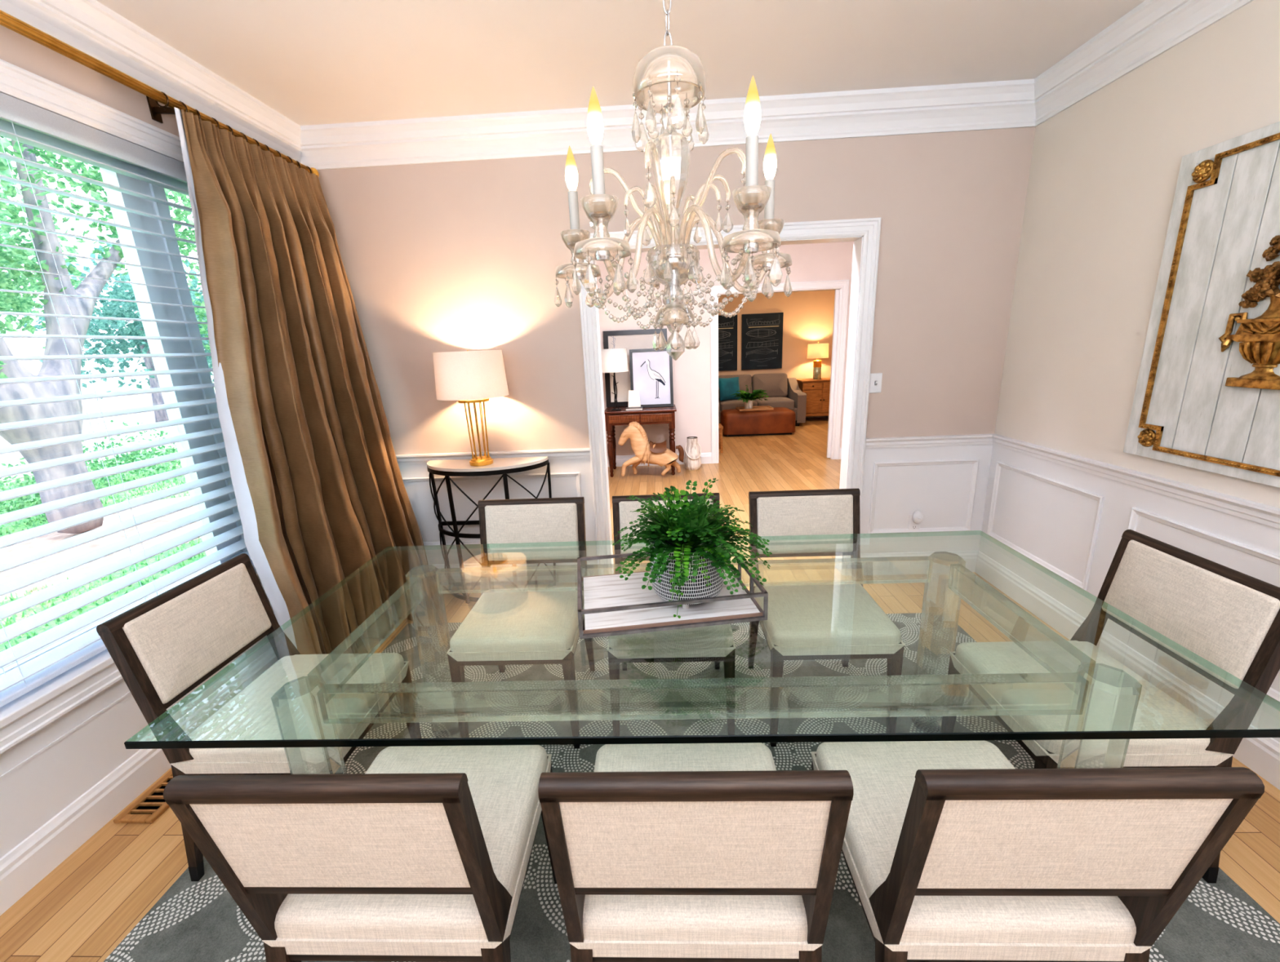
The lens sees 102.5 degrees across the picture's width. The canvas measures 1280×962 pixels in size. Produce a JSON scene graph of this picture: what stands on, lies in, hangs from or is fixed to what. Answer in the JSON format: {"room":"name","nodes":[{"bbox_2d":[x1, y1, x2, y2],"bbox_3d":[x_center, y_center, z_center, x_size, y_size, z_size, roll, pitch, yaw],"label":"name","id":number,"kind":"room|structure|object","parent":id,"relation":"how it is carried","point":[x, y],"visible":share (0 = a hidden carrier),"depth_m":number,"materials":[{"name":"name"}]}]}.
{"room":"dining room","nodes":[
{"label":"dining room","id":0,"kind":"room"},
{"bbox_2d":[0,24,274,858],"bbox_3d":[-2.008,-0.002,0.932,0.160,2.720,4.667,-2,15,2],"label":"wall","id":1,"kind":"structure","parent":0,"point":[32,795],"depth_m":1.71,"materials":[{"name":"beige paint"}]},
{"bbox_2d":[0,58,264,755],"bbox_3d":[-1.970,-0.270,1.663,0.190,1.985,2.700,-2,15,2],"label":"window frame","id":2,"kind":"structure","parent":1,"relation":"in","point":[28,714],"depth_m":1.69,"materials":[{"name":"white wood"}]},
{"bbox_2d":[0,118,248,675],"bbox_3d":[-2.040,-0.274,1.665,0.060,1.793,2.520,-2,15,2],"label":"window","id":3,"kind":"structure","parent":2,"relation":"attached to","point":[131,255],"depth_m":2.18,"materials":[{"name":"clear glass"}]},
{"bbox_2d":[0,92,254,707],"bbox_3d":[-1.935,-0.286,1.658,0.075,1.774,2.510,-2,15,2],"label":"window blind","id":4,"kind":"object","parent":2,"relation":"attached to","point":[24,678],"visible":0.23,"depth_m":1.79,"materials":[{"name":"white plastic"}]},
{"bbox_2d":[0,600,269,780],"bbox_3d":[-1.884,0.956,1.181,0.004,0.008,4.667,-2,15,2],"label":"trim","id":5,"kind":"structure","parent":1,"relation":"attached to","point":[76,728],"depth_m":1.66,"materials":[{"name":"white wood"}]},
{"bbox_2d":[0,647,278,916],"bbox_3d":[-1.863,1.241,1.255,0.020,0.142,4.667,-2,15,2],"label":"baseboard","id":6,"kind":"structure","parent":1,"relation":"attached to","point":[22,868],"depth_m":1.73,"materials":[{"name":"white wood"}]},
{"bbox_2d":[0,0,301,163],"bbox_3d":[-1.929,-1.234,0.604,0.104,0.178,4.667,-2,15,2],"label":"trim","id":7,"kind":"structure","parent":1,"relation":"attached to","point":[91,27],"depth_m":1.98,"materials":[{"name":"white wood"}]},
{"bbox_2d":[0,9,319,177],"bbox_3d":[-1.908,-1.141,0.767,0.126,0.080,4.336,-2,15,2],"label":"curtain rod","id":8,"kind":"object","parent":1,"relation":"attached to","point":[6,20],"visible":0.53,"depth_m":1.80,"materials":[{"name":"gold metal"}]},
{"bbox_2d":[155,91,427,654],"bbox_3d":[-1.571,-0.366,2.601,0.450,2.516,1.041,-2,15,2],"label":"curtain","id":9,"kind":"object","parent":8,"relation":"hanging from","point":[331,531],"visible":0.93,"depth_m":2.43,"materials":[{"name":"brown fabric"}]},
{"bbox_2d":[96,0,1145,125],"bbox_3d":[0.843,-2.357,3.876,5.900,0.100,11.950,-2,15,2],"label":"ceiling","id":10,"kind":"structure","parent":0,"point":[313,62],"depth_m":2.13,"materials":[{"name":"beige paint"}]},
{"bbox_2d":[554,0,792,360],"bbox_3d":[0.069,-0.938,1.208,0.640,1.275,0.621,-2,15,2],"label":"chandelier","id":11,"kind":"object","parent":10,"relation":"hanging from","point":[668,81],"visible":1,"depth_m":1.19,"materials":[{"name":"clear glass"}]},
{"bbox_2d":[572,272,584,279],"bbox_3d":[-0.167,-0.586,1.369,0.048,0.092,0.047,-2,15,2],"label":"socket","id":12,"kind":"object","parent":11,"relation":"attached to","point":[580,275],"depth_m":1.37,"materials":[{"name":"silver metal"}]},
{"bbox_2d":[594,250,610,261],"bbox_3d":[-0.081,-0.513,1.079,0.048,0.092,0.047,-2,15,2],"label":"socket","id":13,"kind":"object","parent":11,"relation":"attached to","point":[600,255],"depth_m":1.08,"materials":[{"name":"silver metal"}]},
{"bbox_2d":[742,242,759,253],"bbox_3d":[0.230,-0.523,1.065,0.048,0.092,0.047,-2,15,2],"label":"socket","id":14,"kind":"object","parent":11,"relation":"attached to","point":[754,246],"depth_m":1.06,"materials":[{"name":"silver metal"}]},
{"bbox_2d":[761,263,772,271],"bbox_3d":[0.337,-0.602,1.347,0.048,0.092,0.047,-2,15,2],"label":"socket","id":15,"kind":"object","parent":11,"relation":"attached to","point":[769,265],"depth_m":1.34,"materials":[{"name":"silver metal"}]},
{"bbox_2d":[0,417,1279,961],"bbox_3d":[0.962,0.368,4.591,5.900,0.100,11.950,-2,15,2],"label":"floor","id":16,"kind":"structure","parent":0,"point":[82,910],"depth_m":1.65,"materials":[{"name":"brown wood"}]},
{"bbox_2d":[113,770,173,823],"bbox_3d":[-1.733,1.129,1.914,0.140,0.014,0.316,-2,15,2],"label":"floor vent","id":17,"kind":"object","parent":16,"relation":"in","point":[147,809],"visible":0.44,"depth_m":1.82,"materials":[{"name":"brown wood"}]},
{"bbox_2d":[426,456,555,604],"bbox_3d":[-0.935,0.314,3.198,0.762,0.870,0.287,-2,15,2],"label":"console table","id":18,"kind":"object","parent":16,"relation":"on","point":[454,468],"visible":0.57,"depth_m":3.08,"materials":[{"name":"black metal"}]},
{"bbox_2d":[432,350,508,466],"bbox_3d":[-0.960,-0.422,2.990,0.400,0.660,0.400,-2,15,2],"label":"table lamp","id":19,"kind":"object","parent":18,"relation":"on","point":[467,376],"visible":1,"depth_m":2.79,"materials":[{"name":"fabric"}]},
{"bbox_2d":[604,404,676,477],"bbox_3d":[0.021,-0.496,6.284,0.850,0.790,0.520,-2,15,2],"label":"table","id":20,"kind":"object","parent":16,"relation":"on","point":[648,415],"visible":0.98,"depth_m":5.99,"materials":[{"name":"brown wood"}]},
{"bbox_2d":[600,348,628,411],"bbox_3d":[-0.294,-1.179,5.991,0.330,0.705,0.330,-2,15,2],"label":"table lamp","id":21,"kind":"object","parent":20,"relation":"on","point":[613,360],"visible":0.95,"depth_m":5.81,"materials":[{"name":"white fabric"}]},
{"bbox_2d":[625,406,643,411],"bbox_3d":[-0.067,-0.847,6.019,0.200,0.030,0.128,-2,15,2],"label":"book","id":22,"kind":"object","parent":20,"relation":"on","point":[641,408],"visible":1,"depth_m":5.96,"materials":[{"name":"paper"}]},
{"bbox_2d":[628,390,640,407],"bbox_3d":[-0.068,-0.962,6.083,0.150,0.220,0.083,-2,15,2],"label":"photo card","id":23,"kind":"object","parent":20,"relation":"on","point":[633,395],"visible":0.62,"depth_m":6.08,"materials":[{"name":"white paper"}]},
{"bbox_2d":[603,328,666,407],"bbox_3d":[-0.045,-1.390,6.338,0.780,0.916,0.129,-2,15,2],"label":"framed print","id":24,"kind":"object","parent":20,"relation":"on","point":[628,340],"visible":0.37,"depth_m":6.30,"materials":[{"name":"paper"}]},
{"bbox_2d":[629,347,673,408],"bbox_3d":[0.138,-1.236,6.173,0.510,0.688,0.144,-2,15,2],"label":"framed print","id":25,"kind":"object","parent":20,"relation":"on","point":[651,370],"visible":0.88,"depth_m":6.17,"materials":[{"name":"paper"}]},
{"bbox_2d":[617,422,684,476],"bbox_3d":[0.133,-0.384,6.035,0.773,0.644,0.265,-2,15,2],"label":"horse","id":26,"kind":"object","parent":16,"relation":"on","point":[645,451],"visible":1,"depth_m":5.97},
{"bbox_2d":[103,613,1279,961],"bbox_3d":[0.131,1.094,1.743,3.050,0.010,2.440,-2,15,2],"label":"area rug","id":27,"kind":"object","parent":16,"relation":"on","point":[193,922],"visible":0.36,"depth_m":1.52,"materials":[{"name":"grey fabric"}]},
{"bbox_2d":[96,553,422,881],"bbox_3d":[-1.111,0.720,1.649,0.536,0.865,0.469,-2,15,2],"label":"dining chair","id":28,"kind":"object","parent":27,"relation":"on","point":[165,646],"visible":0.7,"depth_m":1.51,"materials":[{"name":"beige fabric"}]},
{"bbox_2d":[163,745,556,961],"bbox_3d":[-0.484,0.822,1.157,0.469,0.865,0.536,-2,15,2],"label":"dining chair","id":29,"kind":"object","parent":27,"relation":"on","point":[423,855],"visible":0.96,"depth_m":0.90,"materials":[{"name":"beige fabric"}]},
{"bbox_2d":[446,497,595,748],"bbox_3d":[-0.474,0.561,2.151,0.469,0.865,0.536,-2,15,2],"label":"dining chair","id":30,"kind":"object","parent":27,"relation":"on","point":[501,629],"visible":0.8,"depth_m":2.14,"materials":[{"name":"beige fabric"}]},
{"bbox_2d":[607,493,735,737],"bbox_3d":[0.122,0.541,2.125,0.469,0.865,0.536,-2,15,2],"label":"dining chair","id":31,"kind":"object","parent":27,"relation":"on","point":[716,644],"visible":0.31,"depth_m":1.88,"materials":[{"name":"beige fabric"}]},
{"bbox_2d":[537,742,853,961],"bbox_3d":[0.107,0.803,1.132,0.469,0.865,0.536,-2,15,2],"label":"dining chair","id":32,"kind":"object","parent":27,"relation":"on","point":[669,852],"visible":1,"depth_m":0.85,"materials":[{"name":"fabric"}]},
{"bbox_2d":[124,551,1279,774],"bbox_3d":[0.146,0.730,1.650,2.399,0.740,1.091,-2,15,2],"label":"dining table","id":33,"kind":"object","parent":27,"relation":"on","point":[1100,701],"visible":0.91,"depth_m":1.24,"materials":[{"name":"clear glass"}]},
{"bbox_2d":[577,551,768,639],"bbox_3d":[0.074,0.324,1.585,0.526,0.082,0.369,-4,15,-6],"label":"serving tray","id":34,"kind":"object","parent":33,"relation":"on","point":[615,606],"visible":0.74,"depth_m":1.48,"materials":[{"name":"white wood"}]},
{"bbox_2d":[648,536,724,608],"bbox_3d":[0.141,0.262,1.539,0.222,0.190,0.222,-2,15,2],"label":"planter","id":35,"kind":"object","parent":34,"relation":"on","point":[698,589],"depth_m":1.44,"materials":[{"name":"ceramic"}]},
{"bbox_2d":[612,478,772,618],"bbox_3d":[0.151,0.182,1.524,0.470,0.351,0.495,-4,15,-6],"label":"potted fern","id":36,"kind":"object","parent":34,"relation":"on","point":[689,556],"visible":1,"depth_m":1.44,"materials":[{"name":"plant"}]},
{"bbox_2d":[747,488,905,746],"bbox_3d":[0.721,0.522,2.099,0.469,0.865,0.536,-2,15,2],"label":"dining chair","id":37,"kind":"object","parent":27,"relation":"on","point":[843,622],"visible":0.84,"depth_m":2.08,"materials":[{"name":"beige fabric"}]},
{"bbox_2d":[811,741,1264,961],"bbox_3d":[0.682,0.784,1.107,0.469,0.865,0.536,-2,15,2],"label":"dining chair","id":38,"kind":"object","parent":27,"relation":"on","point":[952,851],"visible":1,"depth_m":0.84,"materials":[{"name":"beige fabric"}]},
{"bbox_2d":[940,529,1279,884],"bbox_3d":[1.331,0.641,1.543,0.536,0.865,0.469,-2,15,2],"label":"dining chair","id":39,"kind":"object","parent":27,"relation":"on","point":[1222,623],"visible":0.73,"depth_m":1.39,"materials":[{"name":"beige fabric"}]},
{"bbox_2d":[684,436,701,470],"bbox_3d":[0.651,-0.343,6.368,0.214,0.398,0.222,-2,15,2],"label":"jar","id":40,"kind":"object","parent":16,"relation":"on","point":[692,460],"visible":1,"depth_m":6.31,"materials":[{"name":"white ceramic"}]},
{"bbox_2d":[718,423,723,453],"bbox_3d":[1.009,-0.611,7.378,0.335,0.375,0.320,-2,15,2],"label":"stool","id":41,"kind":"object","parent":16,"relation":"on","point":[720,426],"visible":0.44,"depth_m":7.25,"materials":[{"name":"brown wood"}]},
{"bbox_2d":[720,407,795,436],"bbox_3d":[1.976,-1.017,8.686,1.170,0.415,0.580,-2,15,2],"label":"ottoman","id":42,"kind":"object","parent":16,"relation":"on","point":[779,420],"visible":0.98,"depth_m":8.42,"materials":[{"name":"orange leather"}]},
{"bbox_2d":[735,405,773,411],"bbox_3d":[1.917,-1.217,8.615,0.560,0.035,0.320,-3,15,0],"label":"wooden tray","id":43,"kind":"object","parent":42,"relation":"on","point":[761,407],"visible":0.89,"depth_m":8.46,"materials":[{"name":"brown wood"}]},
{"bbox_2d":[730,382,768,408],"bbox_3d":[1.832,-1.409,8.502,0.643,0.445,0.681,-2,15,2],"label":"potted plant","id":44,"kind":"object","parent":43,"relation":"on","point":[747,397],"visible":0.99,"depth_m":8.49,"materials":[{"name":"green plant"}]},
{"bbox_2d":[718,373,806,426],"bbox_3d":[1.790,-1.506,9.598,2.350,0.914,0.920,-2,15,2],"label":"sofa","id":45,"kind":"object","parent":16,"relation":"on","point":[782,391],"visible":0.46,"depth_m":9.55,"materials":[{"name":"grey fabric"}]},
{"bbox_2d":[718,377,741,400],"bbox_3d":[1.637,-1.687,9.390,0.420,0.401,0.205,-6,15,-14],"label":"throw pillow","id":46,"kind":"object","parent":45,"relation":"on","point":[728,387],"visible":0.93,"depth_m":9.32,"materials":[{"name":"teal fabric"}]},
{"bbox_2d":[718,374,751,399],"bbox_3d":[1.786,-1.764,9.710,0.645,0.474,0.273,-2,15,2],"label":"cushion","id":47,"kind":"object","parent":45,"relation":"on","point":[744,380],"depth_m":9.61,"materials":[{"name":"teal fabric"}]},
{"bbox_2d":[718,399,757,411],"bbox_3d":[1.788,-1.421,9.497,0.645,0.180,0.660,-2,15,2],"label":"seat cushion","id":48,"kind":"object","parent":45,"relation":"on","point":[733,403],"depth_m":9.19,"materials":[{"name":"fabric"}]},
{"bbox_2d":[751,373,787,398],"bbox_3d":[2.446,-1.785,9.682,0.645,0.474,0.273,-2,15,2],"label":"cushion","id":49,"kind":"object","parent":45,"relation":"on","point":[775,384],"depth_m":9.58,"materials":[{"name":"grey fabric"}]},
{"bbox_2d":[753,396,794,409],"bbox_3d":[2.447,-1.442,9.468,0.645,0.180,0.660,-2,15,2],"label":"seat cushion","id":50,"kind":"object","parent":45,"relation":"on","point":[773,402],"depth_m":9.16,"materials":[{"name":"grey fabric"}]},
{"bbox_2d":[795,377,830,417],"bbox_3d":[3.399,-1.550,9.776,0.790,0.772,0.475,-2,15,2],"label":"sideboard","id":51,"kind":"object","parent":16,"relation":"on","point":[817,391],"visible":0.54,"depth_m":9.57,"materials":[{"name":"brown wood"}]},
{"bbox_2d":[807,341,828,379],"bbox_3d":[3.313,-2.251,9.587,0.380,0.687,0.380,-2,15,2],"label":"table lamp","id":52,"kind":"object","parent":51,"relation":"on","point":[818,350],"visible":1,"depth_m":9.44,"materials":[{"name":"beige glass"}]},
{"bbox_2d":[316,126,1035,564],"bbox_3d":[0.126,-0.678,3.156,4.272,2.720,0.120,-2,15,2],"label":"wall","id":53,"kind":"structure","parent":0,"point":[462,255],"depth_m":2.98,"materials":[{"name":"beige paint"}]},
{"bbox_2d":[402,472,581,546],"bbox_3d":[-1.056,0.195,3.358,1.367,0.471,0.014,-2,15,2],"label":"trim","id":54,"kind":"structure","parent":53,"relation":"attached to","point":[576,475],"depth_m":3.30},
{"bbox_2d":[395,448,590,464],"bbox_3d":[-1.071,-0.149,3.260,1.518,0.064,0.030,-2,15,2],"label":"trim","id":55,"kind":"structure","parent":53,"relation":"attached to","point":[577,453],"depth_m":3.25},
{"bbox_2d":[300,78,1035,169],"bbox_3d":[0.089,-1.879,2.725,3.992,0.178,0.104,-2,15,2],"label":"trim","id":56,"kind":"structure","parent":53,"relation":"attached to","point":[1010,104],"depth_m":2.72,"materials":[{"name":"white wood"}]},
{"bbox_2d":[432,551,978,572],"bbox_3d":[0.198,0.585,3.414,3.992,0.142,0.020,-2,15,2],"label":"baseboard","id":57,"kind":"structure","parent":53,"relation":"attached to","point":[970,557],"depth_m":3.34,"materials":[{"name":"white wood"}]},
{"bbox_2d":[578,217,881,564],"bbox_3d":[0.527,-0.407,3.202,1.696,2.139,0.150,-2,15,2],"label":"door frame","id":58,"kind":"structure","parent":53,"relation":"in","point":[864,233],"depth_m":3.06,"materials":[{"name":"white wood"}]},
{"bbox_2d":[869,373,882,393],"bbox_3d":[1.407,-0.584,3.063,0.072,0.116,0.022,-2,15,2],"label":"light switch","id":59,"kind":"object","parent":53,"relation":"attached to","point":[875,384],"visible":1,"depth_m":3.07,"materials":[{"name":"white plastic"}]},
{"bbox_2d":[908,514,919,529],"bbox_3d":[1.753,0.268,3.283,0.072,0.116,0.007,-2,15,2],"label":"power outlet","id":60,"kind":"object","parent":53,"relation":"attached to","point":[912,526],"visible":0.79,"depth_m":3.28,"materials":[{"name":"white plastic"}]},
{"bbox_2d":[912,511,923,524],"bbox_3d":[1.756,0.234,3.241,0.054,0.081,0.059,-2,15,2],"label":"air freshener","id":61,"kind":"object","parent":60,"relation":"attached to","point":[917,517],"visible":1,"depth_m":3.23,"materials":[{"name":"white plastic"}]},
{"bbox_2d":[868,458,979,534],"bbox_3d":[1.780,0.104,3.235,0.634,0.471,0.014,-2,15,2],"label":"trim","id":62,"kind":"structure","parent":53,"relation":"attached to","point":[975,462],"depth_m":3.23,"materials":[{"name":"white wood"}]},
{"bbox_2d":[865,433,994,448],"bbox_3d":[1.769,-0.241,3.136,0.778,0.064,0.030,-2,15,2],"label":"trim","id":63,"kind":"structure","parent":53,"relation":"attached to","point":[971,439],"depth_m":3.13,"materials":[{"name":"white wood"}]},
{"bbox_2d":[595,241,853,456],"bbox_3d":[0.978,-1.565,6.393,5.700,2.720,0.120,-2,15,2],"label":"wall","id":64,"kind":"structure","parent":0,"point":[828,261],"depth_m":6.28,"materials":[{"name":"paint"}]},
{"bbox_2d":[607,448,841,466],"bbox_3d":[1.030,-0.301,6.652,5.700,0.142,0.020,-2,15,2],"label":"baseboard","id":65,"kind":"structure","parent":64,"relation":"attached to","point":[706,458],"depth_m":6.69,"materials":[{"name":"white wood"}]},
{"bbox_2d":[710,280,849,463],"bbox_3d":[1.698,-1.317,6.422,1.630,2.165,0.150,-2,15,2],"label":"door frame","id":66,"kind":"structure","parent":64,"relation":"in","point":[842,286],"depth_m":6.28,"materials":[{"name":"white wood"}]},
{"bbox_2d":[826,289,839,457],"bbox_3d":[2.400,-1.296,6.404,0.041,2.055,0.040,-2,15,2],"label":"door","id":67,"kind":"structure","parent":66,"relation":"attached to","point":[837,291],"depth_m":6.37,"materials":[{"name":"white wood"}]},
{"bbox_2d":[718,289,835,382],"bbox_3d":[1.352,-2.514,9.948,5.200,2.720,0.100,-2,15,2],"label":"wall","id":68,"kind":"structure","parent":0,"point":[808,316],"depth_m":9.72,"materials":[{"name":"paint"}]},
{"bbox_2d":[718,315,737,370],"bbox_3d":[1.466,-2.633,9.841,0.785,1.025,0.036,-2,15,2],"label":"wall art","id":69,"kind":"object","parent":68,"relation":"attached to","point":[727,326],"visible":0.43,"depth_m":9.82,"materials":[{"name":"stone"}]},
{"bbox_2d":[741,312,783,369],"bbox_3d":[2.328,-2.660,9.804,0.770,1.025,0.036,-2,15,2],"label":"wall art","id":70,"kind":"object","parent":68,"relation":"attached to","point":[762,336],"visible":1,"depth_m":9.79,"materials":[{"name":"stone"}]},
{"bbox_2d":[805,416,828,417],"bbox_3d":[1.454,-1.254,10.215,5.100,0.142,0.020,-2,15,2],"label":"baseboard","id":71,"kind":"structure","parent":68,"relation":"attached to","point":[807,416],"depth_m":10.13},
{"bbox_2d":[978,0,1279,742],"bbox_3d":[2.118,-0.135,0.753,0.120,2.720,4.667,-2,15,2],"label":"wall","id":72,"kind":"structure","parent":0,"point":[1104,169],"depth_m":2.31,"materials":[{"name":"beige paint"}]},
{"bbox_2d":[986,461,1104,591],"bbox_3d":[2.151,0.205,2.788,0.014,0.471,0.760,-2,15,2],"label":"trim","id":73,"kind":"structure","parent":72,"relation":"attached to","point":[1083,585],"depth_m":2.67,"materials":[{"name":"white wood"}]},
{"bbox_2d":[974,551,1279,790],"bbox_3d":[2.103,1.113,1.083,0.020,0.142,4.667,-2,15,2],"label":"baseboard","id":74,"kind":"structure","parent":72,"relation":"attached to","point":[1261,756],"depth_m":2.22,"materials":[{"name":"white wood"}]},
{"bbox_2d":[992,433,1279,528],"bbox_3d":[2.064,0.338,0.880,0.030,0.064,4.667,-2,15,2],"label":"trim","id":75,"kind":"structure","parent":72,"relation":"attached to","point":[1261,513],"depth_m":2.09,"materials":[{"name":"white wood"}]},
{"bbox_2d":[1034,0,1253,126],"bbox_3d":[1.953,-1.360,0.436,0.104,0.178,4.667,-2,15,2],"label":"trim","id":76,"kind":"structure","parent":72,"relation":"attached to","point":[1151,28],"depth_m":2.14,"materials":[{"name":"white wood"}]},
{"bbox_2d":[1123,121,1279,488],"bbox_3d":[2.049,-0.562,1.654,0.069,1.141,0.902,-2,15,2],"label":"art","id":77,"kind":"object","parent":72,"relation":"attached to","point":[1206,397],"visible":1,"depth_m":1.84,"materials":[{"name":"paint"}]},
{"bbox_2d":[1127,507,1279,702],"bbox_3d":[2.120,0.437,1.906,0.014,0.471,0.760,-2,15,2],"label":"trim","id":78,"kind":"structure","parent":72,"relation":"attached to","point":[1135,513],"depth_m":1.90,"materials":[{"name":"white wood"}]},
{"label":"outside","id":79,"kind":"structure","parent":0,"visible":0},
{"bbox_2d":[0,381,214,652],"bbox_3d":[-30.300,-2.247,21.160,57.800,0.050,80.000,-2,15,2],"label":"ground","id":80,"kind":"structure","parent":79,"point":[39,630],"depth_m":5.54,"materials":[{"name":"green plant"}]},
{"bbox_2d":[0,457,120,526],"bbox_3d":[-7.909,0.154,6.920,1.236,1.137,1.245,-2,15,2],"label":"shrub","id":81,"kind":"object","parent":80,"relation":"on","point":[20,500],"visible":0.2,"depth_m":6.71,"materials":[{"name":"green plant"}]},
{"bbox_2d":[0,496,201,602],"bbox_3d":[-6.334,0.644,5.875,2.700,0.090,4.028,-2,15,2],"label":"mulch bed","id":82,"kind":"object","parent":80,"relation":"on","point":[11,551],"visible":0.22,"depth_m":5.55,"materials":[{"name":"white"}]},
{"bbox_2d":[0,135,209,533],"bbox_3d":[-6.408,-2.288,5.153,2.927,5.929,6.158,-1,15,7],"label":"tree","id":83,"kind":"object","parent":82,"relation":"on","point":[103,270],"visible":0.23,"depth_m":5.56,"materials":[{"name":"green plant"}]},
{"bbox_2d":[0,389,215,481],"bbox_3d":[-24.342,-3.362,24.280,29.500,0.001,43.000,-2,15,2],"label":"road","id":84,"kind":"structure","parent":80,"relation":"on","point":[106,404],"depth_m":18.02,"materials":[{"name":"grey asphalt"}]},
{"bbox_2d":[0,162,84,349],"bbox_3d":[-14.810,-3.736,10.765,6.011,6.814,7.124,-8,16,-19],"label":"tree","id":85,"kind":"object","parent":84,"relation":"on","point":[16,306],"visible":0.28,"depth_m":12.15,"materials":[{"name":"green plant"}]},
{"bbox_2d":[21,243,213,422],"bbox_3d":[-16.409,-4.656,17.120,6.698,5.513,6.052,-2,15,2],"label":"tree","id":86,"kind":"object","parent":84,"relation":"on","point":[113,309],"visible":0.25,"depth_m":16.29,"materials":[{"name":"green plant"}]},
{"bbox_2d":[136,271,213,373],"bbox_3d":[-20.899,-7.462,26.240,6.730,6.687,7.694,-12,17,-32],"label":"tree","id":87,"kind":"object","parent":84,"relation":"on","point":[197,272],"visible":0.02,"depth_m":25.43,"materials":[{"name":"green plant"}]},
{"bbox_2d":[81,420,181,483],"bbox_3d":[-8.846,-0.404,8.892,1.424,1.350,1.422,-2,15,2],"label":"shrub","id":88,"kind":"object","parent":80,"relation":"on","point":[125,458],"visible":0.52,"depth_m":8.83,"materials":[{"name":"green plant"}]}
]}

